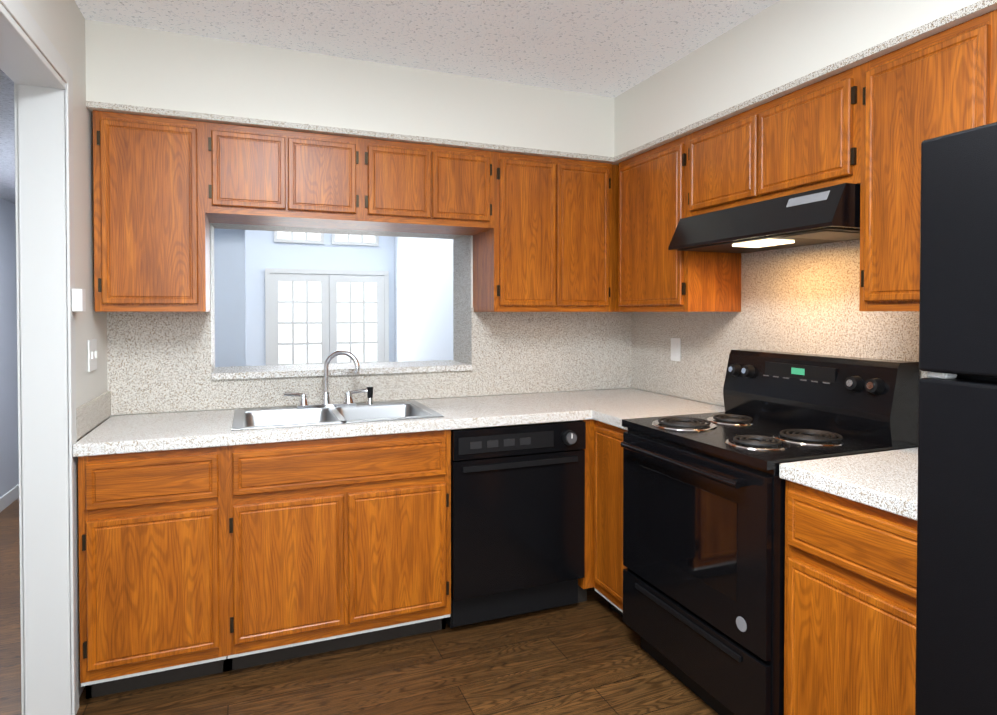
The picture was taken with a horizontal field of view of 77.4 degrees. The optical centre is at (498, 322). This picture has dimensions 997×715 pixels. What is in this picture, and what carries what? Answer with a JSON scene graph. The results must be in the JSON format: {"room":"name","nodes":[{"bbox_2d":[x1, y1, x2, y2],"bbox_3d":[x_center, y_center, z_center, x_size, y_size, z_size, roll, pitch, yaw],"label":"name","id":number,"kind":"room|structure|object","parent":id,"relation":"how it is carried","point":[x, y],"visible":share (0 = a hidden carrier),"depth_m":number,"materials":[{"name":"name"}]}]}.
{"room":"kitchen","nodes":[
{"label":"kitchen","id":0,"kind":"room"},
{"bbox_2d":[0,69,14,203],"bbox_3d":[-1.952,-0.847,1.809,0.910,0.060,7.900,0,1,-22],"label":"ceiling","id":1,"kind":"structure","parent":0,"point":[7,159],"depth_m":2.84,"materials":[{"name":"white paint"}]},
{"bbox_2d":[0,198,18,496],"bbox_3d":[-3.157,-0.352,3.409,0.150,3.300,11.750,0,1,-22],"label":"wall","id":2,"kind":"structure","parent":0,"point":[9,469],"depth_m":4.40,"materials":[{"name":"grey paint"}]},
{"bbox_2d":[0,484,18,511],"bbox_3d":[-2.369,1.280,1.676,0.013,0.090,7.900,0,1,-22],"label":"baseboard","id":3,"kind":"structure","parent":2,"relation":"attached to","point":[8,498],"depth_m":4.37,"materials":[{"name":"white wood"}]},
{"bbox_2d":[20,0,107,697],"bbox_3d":[-0.864,0.094,0.481,0.120,2.500,4.600,0,1,-22],"label":"wall","id":4,"kind":"structure","parent":0,"point":[61,23],"depth_m":2.24,"materials":[{"name":"white paint"}]},
{"bbox_2d":[0,0,78,714],"bbox_3d":[-0.942,0.258,0.681,0.146,2.165,3.025,0,1,-22],"label":"door frame","id":5,"kind":"structure","parent":4,"relation":"attached to","point":[35,68],"depth_m":2.02,"materials":[{"name":"white wood"}]},
{"bbox_2d":[72,289,85,310],"bbox_3d":[-1.406,-0.074,2.083,0.030,0.075,0.047,0,1,-22],"label":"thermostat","id":6,"kind":"object","parent":4,"relation":"attached to","point":[78,299],"visible":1,"depth_m":2.06,"materials":[{"name":"white plastic"}]},
{"bbox_2d":[88,339,97,371],"bbox_3d":[-1.540,0.124,2.365,0.013,0.118,0.120,0,1,-22],"label":"light switch","id":7,"kind":"object","parent":4,"relation":"attached to","point":[92,354],"visible":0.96,"depth_m":2.35,"materials":[{"name":"white plastic"}]},
{"bbox_2d":[76,387,115,439],"bbox_3d":[-1.540,0.347,2.363,0.012,0.104,0.530,0,1,-22],"label":"backsplash","id":8,"kind":"structure","parent":4,"relation":"attached to","point":[90,414],"depth_m":2.37,"materials":[{"name":"laminate"}]},
{"bbox_2d":[214,228,245,367],"bbox_3d":[-3.144,-0.387,5.674,1.550,3.300,0.150,0,1,-22],"label":"wall","id":9,"kind":"structure","parent":0,"point":[230,295],"depth_m":5.84,"materials":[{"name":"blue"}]},
{"bbox_2d":[245,230,393,365],"bbox_3d":[-3.482,-0.447,9.522,3.770,3.300,0.150,0,1,-22],"label":"wall","id":10,"kind":"structure","parent":0,"point":[263,250],"depth_m":9.54,"materials":[{"name":"white paint"}]},
{"bbox_2d":[274,231,323,243],"bbox_3d":[-3.063,-1.427,9.563,0.730,0.420,0.050,0,1,-22],"label":"transom window","id":11,"kind":"structure","parent":10,"relation":"in","point":[318,238],"depth_m":9.56,"materials":[{"name":"white glass"}]},
{"bbox_2d":[265,268,388,364],"bbox_3d":[-2.653,0.190,9.747,1.870,2.020,0.060,0,1,-22],"label":"door","id":12,"kind":"structure","parent":10,"relation":"in","point":[316,316],"depth_m":9.71,"materials":[{"name":"white glass"}]},
{"bbox_2d":[332,234,378,245],"bbox_3d":[-2.274,-1.432,9.878,0.730,0.420,0.050,0,1,-22],"label":"transom window","id":13,"kind":"structure","parent":10,"relation":"in","point":[337,239],"depth_m":9.87,"materials":[{"name":"white glass"}]},
{"bbox_2d":[0,498,718,714],"bbox_3d":[-1.308,1.318,4.090,4.070,0.060,11.900,0,1,-22],"label":"floor","id":14,"kind":"structure","parent":0,"point":[590,656],"depth_m":2.30,"materials":[{"name":"brown wood"}]},
{"bbox_2d":[78,446,227,698],"bbox_3d":[-1.310,0.879,2.452,0.454,0.869,0.627,0,1,-22],"label":"base cabinet","id":15,"kind":"object","parent":14,"relation":"on","point":[152,573],"visible":0.92,"depth_m":2.16,"materials":[{"name":"brown wood"}]},
{"bbox_2d":[225,430,450,670],"bbox_3d":[-0.703,0.875,2.693,0.853,0.869,0.627,0,1,-22],"label":"base cabinet","id":16,"kind":"object","parent":14,"relation":"on","point":[332,544],"visible":0.9,"depth_m":2.39,"materials":[{"name":"brown wood"}]},
{"bbox_2d":[86,409,237,435],"bbox_3d":[-1.288,0.421,2.435,0.506,0.043,0.420,0,1,-22],"label":"countertop","id":17,"kind":"structure","parent":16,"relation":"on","point":[196,419],"depth_m":2.50,"materials":[{"name":"laminate"}]},
{"bbox_2d":[73,388,686,456],"bbox_3d":[-0.321,0.415,2.826,2.592,0.043,0.626,0,1,-22],"label":"countertop","id":18,"kind":"structure","parent":16,"relation":"on","point":[517,409],"depth_m":2.52,"materials":[{"name":"laminate"}]},
{"bbox_2d":[283,350,373,408],"bbox_3d":[-0.771,0.257,2.845,0.403,0.258,0.094,0,1,-22],"label":"faucet","id":19,"kind":"object","parent":18,"relation":"on","point":[348,400],"visible":1,"depth_m":2.85,"materials":[{"name":"silver metal"}]},
{"bbox_2d":[232,400,443,430],"bbox_3d":[-0.699,0.478,2.682,0.816,0.176,0.503,0,1,-22],"label":"sink","id":20,"kind":"object","parent":18,"relation":"in","point":[258,418],"visible":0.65,"depth_m":2.77,"materials":[{"name":"silver metal"}]},
{"bbox_2d":[445,420,585,627],"bbox_3d":[-0.003,0.863,2.937,0.616,0.845,0.636,0,1,-22],"label":"dishwasher","id":21,"kind":"object","parent":14,"relation":"on","point":[517,519],"visible":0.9,"depth_m":2.67,"materials":[{"name":"black metal"}]},
{"bbox_2d":[578,419,594,602],"bbox_3d":[0.579,0.867,3.213,0.663,0.869,0.609,0,1,-22],"label":"base cabinet","id":22,"kind":"object","parent":14,"relation":"on","point":[586,582],"visible":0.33,"depth_m":2.82,"materials":[{"name":"brown wood"}]},
{"bbox_2d":[594,420,627,616],"bbox_3d":[0.767,0.874,2.788,0.627,0.869,0.312,0,1,-22],"label":"base cabinet","id":23,"kind":"object","parent":14,"relation":"on","point":[609,566],"visible":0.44,"depth_m":2.68,"materials":[{"name":"brown wood"}]},
{"bbox_2d":[589,400,724,429],"bbox_3d":[0.766,0.416,2.755,0.626,0.043,0.265,0,1,-22],"label":"countertop","id":24,"kind":"structure","parent":23,"relation":"on","point":[611,414],"depth_m":2.78,"materials":[{"name":"laminate"}]},
{"bbox_2d":[620,349,918,714],"bbox_3d":[0.914,0.721,2.264,0.702,1.190,0.758,0,1,-22],"label":"range","id":25,"kind":"object","parent":14,"relation":"on","point":[704,555],"visible":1,"depth_m":2.09,"materials":[{"name":"black metal"}]},
{"bbox_2d":[784,480,916,714],"bbox_3d":[1.201,0.890,1.699,0.627,0.869,0.493,0,1,-22],"label":"base cabinet","id":26,"kind":"object","parent":14,"relation":"on","point":[850,607],"visible":0.56,"depth_m":1.61,"materials":[{"name":"brown wood"}]},
{"bbox_2d":[779,447,917,520],"bbox_3d":[1.193,0.433,1.689,0.621,0.043,0.497,0,1,-22],"label":"countertop","id":27,"kind":"structure","parent":26,"relation":"on","point":[887,481],"depth_m":1.68,"materials":[{"name":"laminate"}]},
{"bbox_2d":[915,122,996,714],"bbox_3d":[1.336,0.485,1.057,0.780,1.700,0.762,0,1,-22],"label":"refrigerator","id":28,"kind":"object","parent":14,"relation":"on","point":[956,632],"visible":1,"depth_m":1.20,"materials":[{"name":"black metal"}]},
{"bbox_2d":[108,223,627,418],"bbox_3d":[-0.497,-0.349,3.257,2.860,3.300,0.300,0,1,-22],"label":"wall","id":29,"kind":"structure","parent":0,"point":[462,275],"depth_m":3.28,"materials":[{"name":"white paint"}]},
{"bbox_2d":[93,110,209,311],"bbox_3d":[-1.407,-0.423,2.557,0.382,0.760,0.322,0,1,-22],"label":"upper cabinet","id":30,"kind":"object","parent":29,"relation":"attached to","point":[151,237],"visible":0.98,"depth_m":2.41,"materials":[{"name":"brown wood"}]},
{"bbox_2d":[204,122,361,229],"bbox_3d":[-0.941,-0.625,2.739,0.622,0.363,0.322,0,1,-22],"label":"upper cabinet","id":31,"kind":"object","parent":29,"relation":"attached to","point":[267,176],"visible":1,"depth_m":2.60,"materials":[{"name":"brown wood"}]},
{"bbox_2d":[212,360,471,379],"bbox_3d":[-0.772,0.236,3.159,1.226,0.028,0.365,0,1,-22],"label":"sill","id":32,"kind":"structure","parent":29,"relation":"on","point":[249,372],"depth_m":3.06,"materials":[{"name":"laminate"}]},
{"bbox_2d":[107,307,631,414],"bbox_3d":[-0.440,0.157,3.120,2.620,0.459,0.012,0,1,-22],"label":"backsplash","id":33,"kind":"structure","parent":29,"relation":"attached to","point":[158,362],"depth_m":3.09,"materials":[{"name":"laminate"}]},
{"bbox_2d":[351,138,493,235],"bbox_3d":[-0.363,-0.628,2.970,0.622,0.363,0.322,0,1,-22],"label":"upper cabinet","id":34,"kind":"object","parent":29,"relation":"attached to","point":[418,188],"visible":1,"depth_m":2.83,"materials":[{"name":"brown wood"}]},
{"bbox_2d":[473,152,618,311],"bbox_3d":[0.380,-0.435,3.268,0.977,0.760,0.322,0,1,-22],"label":"upper cabinet","id":35,"kind":"object","parent":29,"relation":"attached to","point":[549,242],"visible":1,"depth_m":3.06,"materials":[{"name":"brown wood"}]},
{"bbox_2d":[394,237,452,361],"bbox_3d":[-0.366,-0.407,6.996,0.150,3.300,7.150,0,1,-22],"label":"wall","id":36,"kind":"structure","parent":0,"point":[423,299],"depth_m":8.44,"materials":[{"name":"white paint"}]},
{"bbox_2d":[75,0,778,97],"bbox_3d":[0.409,-1.134,0.969,2.620,0.060,4.600,0,1,-22],"label":"ceiling","id":37,"kind":"structure","parent":0,"point":[611,48],"depth_m":2.39,"materials":[{"name":"white paint"}]},
{"bbox_2d":[85,0,996,164],"bbox_3d":[0.409,-0.943,0.972,2.620,0.323,4.600,0,1,-22],"label":"soffit","id":38,"kind":"structure","parent":0,"point":[778,49],"depth_m":2.53,"materials":[{"name":"white paint"}]},
{"bbox_2d":[632,388,724,406],"bbox_3d":[1.682,0.078,1.494,0.120,2.500,4.600,0,1,-22],"label":"wall","id":39,"kind":"structure","parent":0,"point":[682,398],"depth_m":3.18,"materials":[{"name":"white paint"}]},
{"bbox_2d":[618,135,740,311],"bbox_3d":[0.843,-0.430,2.991,0.322,0.760,0.566,0,1,-22],"label":"upper cabinet","id":40,"kind":"object","parent":39,"relation":"attached to","point":[655,274],"visible":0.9,"depth_m":2.81,"materials":[{"name":"brown wood"}]},
{"bbox_2d":[688,64,861,216],"bbox_3d":[1.098,-0.619,2.347,0.322,0.363,0.814,0,1,-22],"label":"upper cabinet","id":41,"kind":"object","parent":39,"relation":"attached to","point":[807,138],"visible":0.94,"depth_m":2.18,"materials":[{"name":"brown wood"}]},
{"bbox_2d":[668,183,859,252],"bbox_3d":[1.050,-0.360,2.332,0.401,0.149,0.796,0,1,-22],"label":"range hood","id":42,"kind":"object","parent":41,"relation":"attached to","point":[829,214],"visible":0.83,"depth_m":2.16,"materials":[{"name":"black metal"}]},
{"bbox_2d":[632,239,928,405],"bbox_3d":[1.184,-0.023,2.565,0.012,0.836,2.160,0,1,-22],"label":"backsplash","id":43,"kind":"structure","parent":39,"relation":"attached to","point":[803,299],"depth_m":2.60,"materials":[{"name":"laminate"}]},
{"bbox_2d":[671,338,680,360],"bbox_3d":[0.913,0.141,3.213,0.009,0.118,0.075,0,1,-22],"label":"outlet","id":44,"kind":"object","parent":43,"relation":"attached to","point":[675,349],"visible":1,"depth_m":3.20,"materials":[{"name":"white plastic"}]},
{"bbox_2d":[859,9,996,310],"bbox_3d":[1.320,-0.412,1.793,0.322,0.760,0.386,0,1,-22],"label":"upper cabinet","id":45,"kind":"object","parent":39,"relation":"attached to","point":[917,93],"visible":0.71,"depth_m":1.77,"materials":[{"name":"brown wood"}]}
]}

